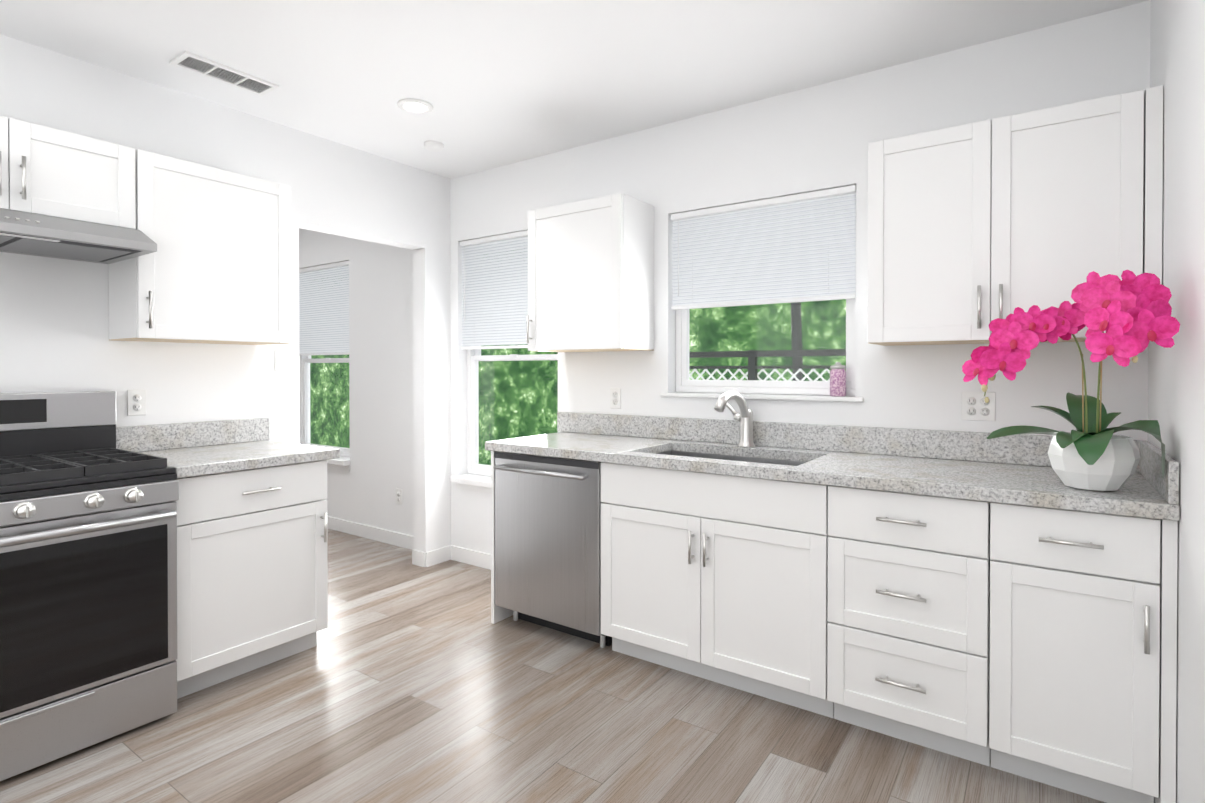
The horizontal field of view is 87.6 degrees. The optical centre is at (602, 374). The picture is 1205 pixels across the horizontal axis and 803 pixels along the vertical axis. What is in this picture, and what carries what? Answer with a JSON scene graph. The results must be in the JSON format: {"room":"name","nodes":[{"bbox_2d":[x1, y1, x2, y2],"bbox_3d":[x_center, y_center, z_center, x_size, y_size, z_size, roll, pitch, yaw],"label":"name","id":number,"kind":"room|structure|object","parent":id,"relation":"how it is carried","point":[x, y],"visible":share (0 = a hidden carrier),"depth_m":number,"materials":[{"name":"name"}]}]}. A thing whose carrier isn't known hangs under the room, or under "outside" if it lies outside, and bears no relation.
{"room":"kitchen","nodes":[
{"label":"kitchen","id":0,"kind":"room"},
{"bbox_2d":[0,34,450,551],"bbox_3d":[-2.395,-0.022,2.400,0.120,2.570,4.600,0,1,35],"label":"wall","id":1,"kind":"structure","parent":0,"point":[54,324],"depth_m":3.03,"materials":[{"name":"white paint"}]},
{"bbox_2d":[0,115,135,228],"bbox_3d":[-2.187,-0.739,2.273,0.355,0.325,0.750,0,1,35],"label":"upper cabinet","id":2,"kind":"object","parent":1,"relation":"attached to","point":[48,171],"visible":0.92,"depth_m":2.32,"materials":[{"name":"white wood"}]},
{"bbox_2d":[0,208,156,263],"bbox_3d":[-2.124,-0.521,2.236,0.502,0.107,0.754,0,1,35],"label":"range hood","id":3,"kind":"object","parent":1,"relation":"attached to","point":[27,233],"visible":1,"depth_m":2.28,"materials":[{"name":"metal"}]},
{"bbox_2d":[127,390,145,415],"bbox_3d":[-2.056,0.123,2.773,0.008,0.114,0.070,0,1,35],"label":"outlet","id":4,"kind":"object","parent":1,"relation":"attached to","point":[136,402],"visible":1,"depth_m":2.77,"materials":[{"name":"white plastic"}]},
{"bbox_2d":[109,149,290,344],"bbox_3d":[-1.790,-0.527,2.842,0.355,0.757,0.624,0,1,35],"label":"upper cabinet","id":5,"kind":"object","parent":1,"relation":"attached to","point":[214,268],"visible":0.98,"depth_m":2.71,"materials":[{"name":"white wood"}]},
{"bbox_2d":[275,350,287,371],"bbox_3d":[-1.686,-0.074,3.301,0.008,0.114,0.070,0,1,35],"label":"light switch","id":6,"kind":"object","parent":1,"relation":"attached to","point":[281,360],"visible":1,"depth_m":3.30,"materials":[{"name":"white plastic"}]},
{"bbox_2d":[0,528,1105,802],"bbox_3d":[-2.240,1.324,2.278,7.285,0.120,4.960,0,1,35],"label":"floor","id":7,"kind":"structure","parent":0,"point":[404,680],"depth_m":2.20,"materials":[{"name":"brown wood"}]},
{"bbox_2d":[0,391,178,780],"bbox_3d":[-2.027,0.669,2.176,0.738,1.192,0.756,0,1,35],"label":"stove","id":8,"kind":"object","parent":7,"relation":"on","point":[88,583],"visible":1,"depth_m":2.12,"materials":[{"name":"silver metal"}]},
{"bbox_2d":[176,460,327,698],"bbox_3d":[-1.664,0.822,2.771,0.655,0.876,0.618,0,1,35],"label":"base cabinet","id":9,"kind":"object","parent":7,"relation":"on","point":[252,577],"visible":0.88,"depth_m":2.58,"materials":[{"name":"white wood"}]},
{"bbox_2d":[116,418,339,477],"bbox_3d":[-1.656,0.304,2.787,0.645,0.157,0.666,0,1,35],"label":"countertop","id":10,"kind":"structure","parent":9,"relation":"on","point":[190,449],"depth_m":2.82,"materials":[{"name":"stone"}]},
{"bbox_2d":[491,451,512,623],"bbox_3d":[-0.379,0.817,3.424,0.020,0.876,0.617,0,1,35],"label":"end panel","id":11,"kind":"object","parent":7,"relation":"on","point":[498,613],"visible":0.21,"depth_m":3.17,"materials":[{"name":"white wood"}]},
{"bbox_2d":[493,451,611,647],"bbox_3d":[-0.121,0.821,3.203,0.644,0.872,0.669,0,1,35],"label":"dishwasher","id":12,"kind":"object","parent":7,"relation":"on","point":[547,542],"visible":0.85,"depth_m":2.96,"materials":[{"name":"grey metal"}]},
{"bbox_2d":[601,462,833,717],"bbox_3d":[0.558,0.823,2.746,0.981,0.876,0.655,0,1,35],"label":"base cabinet","id":13,"kind":"object","parent":7,"relation":"on","point":[720,579],"visible":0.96,"depth_m":2.47,"materials":[{"name":"white wood"}]},
{"bbox_2d":[485,391,1179,520],"bbox_3d":[0.640,0.332,2.691,2.637,0.511,0.645,0,1,35],"label":"countertop","id":14,"kind":"structure","parent":13,"relation":"on","point":[1016,469],"depth_m":2.52,"materials":[{"name":"stone"}]},
{"bbox_2d":[714,391,754,446],"bbox_3d":[0.590,0.207,2.908,0.166,0.264,0.272,0,1,35],"label":"faucet","id":15,"kind":"object","parent":14,"relation":"on","point":[741,432],"depth_m":2.94,"materials":[{"name":"silver metal"}]},
{"bbox_2d":[962,270,1179,490],"bbox_3d":[1.367,0.025,1.891,0.490,0.643,0.569,0,1,35],"label":"orchid plant","id":16,"kind":"object","parent":14,"relation":"on","point":[1130,313],"visible":1,"depth_m":1.83,"materials":[{"name":"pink plant"}]},
{"bbox_2d":[827,485,990,765],"bbox_3d":[1.162,0.826,2.324,0.487,0.876,0.655,0,1,35],"label":"base cabinet","id":17,"kind":"object","parent":7,"relation":"on","point":[908,617],"visible":0.98,"depth_m":2.08,"materials":[{"name":"white wood"}]},
{"bbox_2d":[989,502,1160,802],"bbox_3d":[1.527,0.828,2.068,0.399,0.876,0.655,0,1,35],"label":"base cabinet","id":18,"kind":"object","parent":7,"relation":"on","point":[1074,670],"visible":0.98,"depth_m":1.83,"materials":[{"name":"white wood"}]},
{"bbox_2d":[1154,519,1177,802],"bbox_3d":[1.717,0.828,1.960,0.031,0.876,0.615,0,1,35],"label":"filler panel","id":19,"kind":"object","parent":7,"relation":"on","point":[1168,653],"visible":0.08,"depth_m":1.71,"materials":[{"name":"white wood"}]},
{"bbox_2d":[0,0,1148,178],"bbox_3d":[-2.240,-1.356,2.258,7.285,0.100,4.960,0,1,35],"label":"ceiling","id":20,"kind":"structure","parent":0,"point":[496,83],"depth_m":2.55,"materials":[{"name":"white paint"}]},
{"bbox_2d":[169,51,278,95],"bbox_3d":[-1.637,-1.304,2.733,0.158,0.010,0.378,0,1,35],"label":"ceiling vent","id":21,"kind":"object","parent":20,"relation":"in","point":[201,65],"visible":1,"depth_m":2.72,"materials":[{"name":"grey metal"}]},
{"bbox_2d":[397,98,432,113],"bbox_3d":[-0.913,-1.307,3.063,0.170,0.010,0.170,0,1,35],"label":"recessed light","id":22,"kind":"object","parent":20,"relation":"in","point":[414,106],"visible":1,"depth_m":3.05,"materials":[{"name":"white plastic"}]},
{"bbox_2d":[424,141,443,151],"bbox_3d":[-0.962,-1.300,3.586,0.112,0.032,0.112,0,1,35],"label":"smoke detector","id":23,"kind":"object","parent":20,"relation":"attached to","point":[435,146],"visible":1,"depth_m":3.55,"materials":[{"name":"white plastic"}]},
{"bbox_2d":[299,0,1150,553],"bbox_3d":[-0.866,-0.036,4.235,7.285,2.570,0.160,0,1,35],"label":"wall","id":24,"kind":"structure","parent":0,"point":[817,138],"depth_m":3.04,"materials":[{"name":"white paint"}]},
{"bbox_2d":[299,261,349,471],"bbox_3d":[-2.306,-0.072,5.202,0.880,1.656,0.215,0,1,35],"label":"window","id":25,"kind":"structure","parent":24,"relation":"in","point":[323,317],"depth_m":5.19,"materials":[{"name":"white plastic"}]},
{"bbox_2d":[299,261,348,355],"bbox_3d":[-2.318,-0.530,5.182,0.844,0.737,0.045,0,1,35],"label":"blind","id":26,"kind":"object","parent":25,"relation":"attached to","point":[324,307],"depth_m":5.16,"materials":[{"name":"white plastic"}]},
{"bbox_2d":[327,516,440,557],"bbox_3d":[-2.433,1.194,5.235,3.180,0.095,0.013,0,1,35],"label":"baseboard","id":27,"kind":"structure","parent":24,"relation":"attached to","point":[370,532],"depth_m":4.70,"materials":[{"name":"white wood"}]},
{"bbox_2d":[396,488,401,504],"bbox_3d":[-1.482,0.887,4.569,0.070,0.114,0.008,0,1,35],"label":"electrical outlet","id":28,"kind":"object","parent":24,"relation":"attached to","point":[399,496],"visible":1,"depth_m":4.57,"materials":[{"name":"white plastic"}]},
{"bbox_2d":[447,545,490,569],"bbox_3d":[-0.622,1.204,3.969,0.998,0.095,0.013,0,1,35],"label":"baseboard","id":29,"kind":"structure","parent":24,"relation":"attached to","point":[454,553],"depth_m":4.14,"materials":[{"name":"white wood"}]},
{"bbox_2d":[450,230,557,493],"bbox_3d":[-0.590,-0.063,4.002,0.882,1.656,0.215,0,1,35],"label":"window","id":30,"kind":"structure","parent":24,"relation":"in","point":[495,306],"depth_m":4.08,"materials":[{"name":"white plastic"}]},
{"bbox_2d":[460,230,527,349],"bbox_3d":[-0.601,-0.528,3.983,0.846,0.723,0.045,0,1,35],"label":"blind","id":31,"kind":"object","parent":30,"relation":"attached to","point":[495,300],"depth_m":4.05,"materials":[{"name":"white plastic"}]},
{"bbox_2d":[527,193,653,351],"bbox_3d":[-0.079,-0.512,3.364,0.612,0.765,0.355,0,1,35],"label":"upper cabinet","id":32,"kind":"object","parent":24,"relation":"attached to","point":[590,275],"visible":1,"depth_m":3.23,"materials":[{"name":"white wood"}]},
{"bbox_2d":[610,388,620,408],"bbox_3d":[0.070,0.130,3.479,0.070,0.114,0.008,0,1,35],"label":"outlet","id":33,"kind":"object","parent":24,"relation":"attached to","point":[615,397],"visible":1,"depth_m":3.47,"materials":[{"name":"white plastic"}]},
{"bbox_2d":[660,185,863,401],"bbox_3d":[0.765,-0.362,3.075,1.007,0.956,0.179,0,1,35],"label":"window","id":34,"kind":"structure","parent":24,"relation":"in","point":[807,255],"depth_m":3.02,"materials":[{"name":"white plastic"}]},
{"bbox_2d":[830,362,845,395],"bbox_3d":[1.064,0.019,2.838,0.070,0.155,0.070,0,1,35],"label":"jar","id":35,"kind":"object","parent":34,"relation":"on","point":[837,379],"visible":0.98,"depth_m":2.81,"materials":[{"name":"pink glass"}]},
{"bbox_2d":[961,392,995,420],"bbox_3d":[1.489,0.125,2.488,0.116,0.114,0.008,0,1,35],"label":"outlet","id":36,"kind":"object","parent":24,"relation":"attached to","point":[975,406],"visible":0.98,"depth_m":2.49,"materials":[{"name":"white plastic"}]},
{"bbox_2d":[868,85,1162,345],"bbox_3d":[1.453,-0.508,2.293,0.856,0.773,0.355,0,1,35],"label":"upper cabinet","id":37,"kind":"object","parent":24,"relation":"attached to","point":[975,229],"visible":0.75,"depth_m":2.16,"materials":[{"name":"white wood"}]},
{"bbox_2d":[671,185,855,309],"bbox_3d":[0.744,-0.589,3.042,0.925,0.499,0.045,0,1,35],"label":"blind","id":38,"kind":"object","parent":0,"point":[810,256],"depth_m":3.01,"materials":[{"name":"white plastic"}]},
{"bbox_2d":[1148,0,1204,802],"bbox_3d":[0.597,-0.005,0.188,0.150,2.570,4.800,0,1,35],"label":"wall","id":39,"kind":"structure","parent":0,"point":[1176,390],"depth_m":1.62,"materials":[{"name":"white paint"}]},
{"label":"outside","id":40,"kind":"structure","parent":0,"visible":0},
{"bbox_2d":[310,215,845,464],"bbox_3d":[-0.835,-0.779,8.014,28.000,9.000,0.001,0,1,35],"label":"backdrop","id":41,"kind":"structure","parent":40,"point":[813,337],"depth_m":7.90,"materials":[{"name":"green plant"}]},
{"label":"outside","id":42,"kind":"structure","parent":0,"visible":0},
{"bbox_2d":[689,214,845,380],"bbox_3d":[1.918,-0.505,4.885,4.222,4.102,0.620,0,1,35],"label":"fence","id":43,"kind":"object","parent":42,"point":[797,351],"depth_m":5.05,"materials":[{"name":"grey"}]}
]}

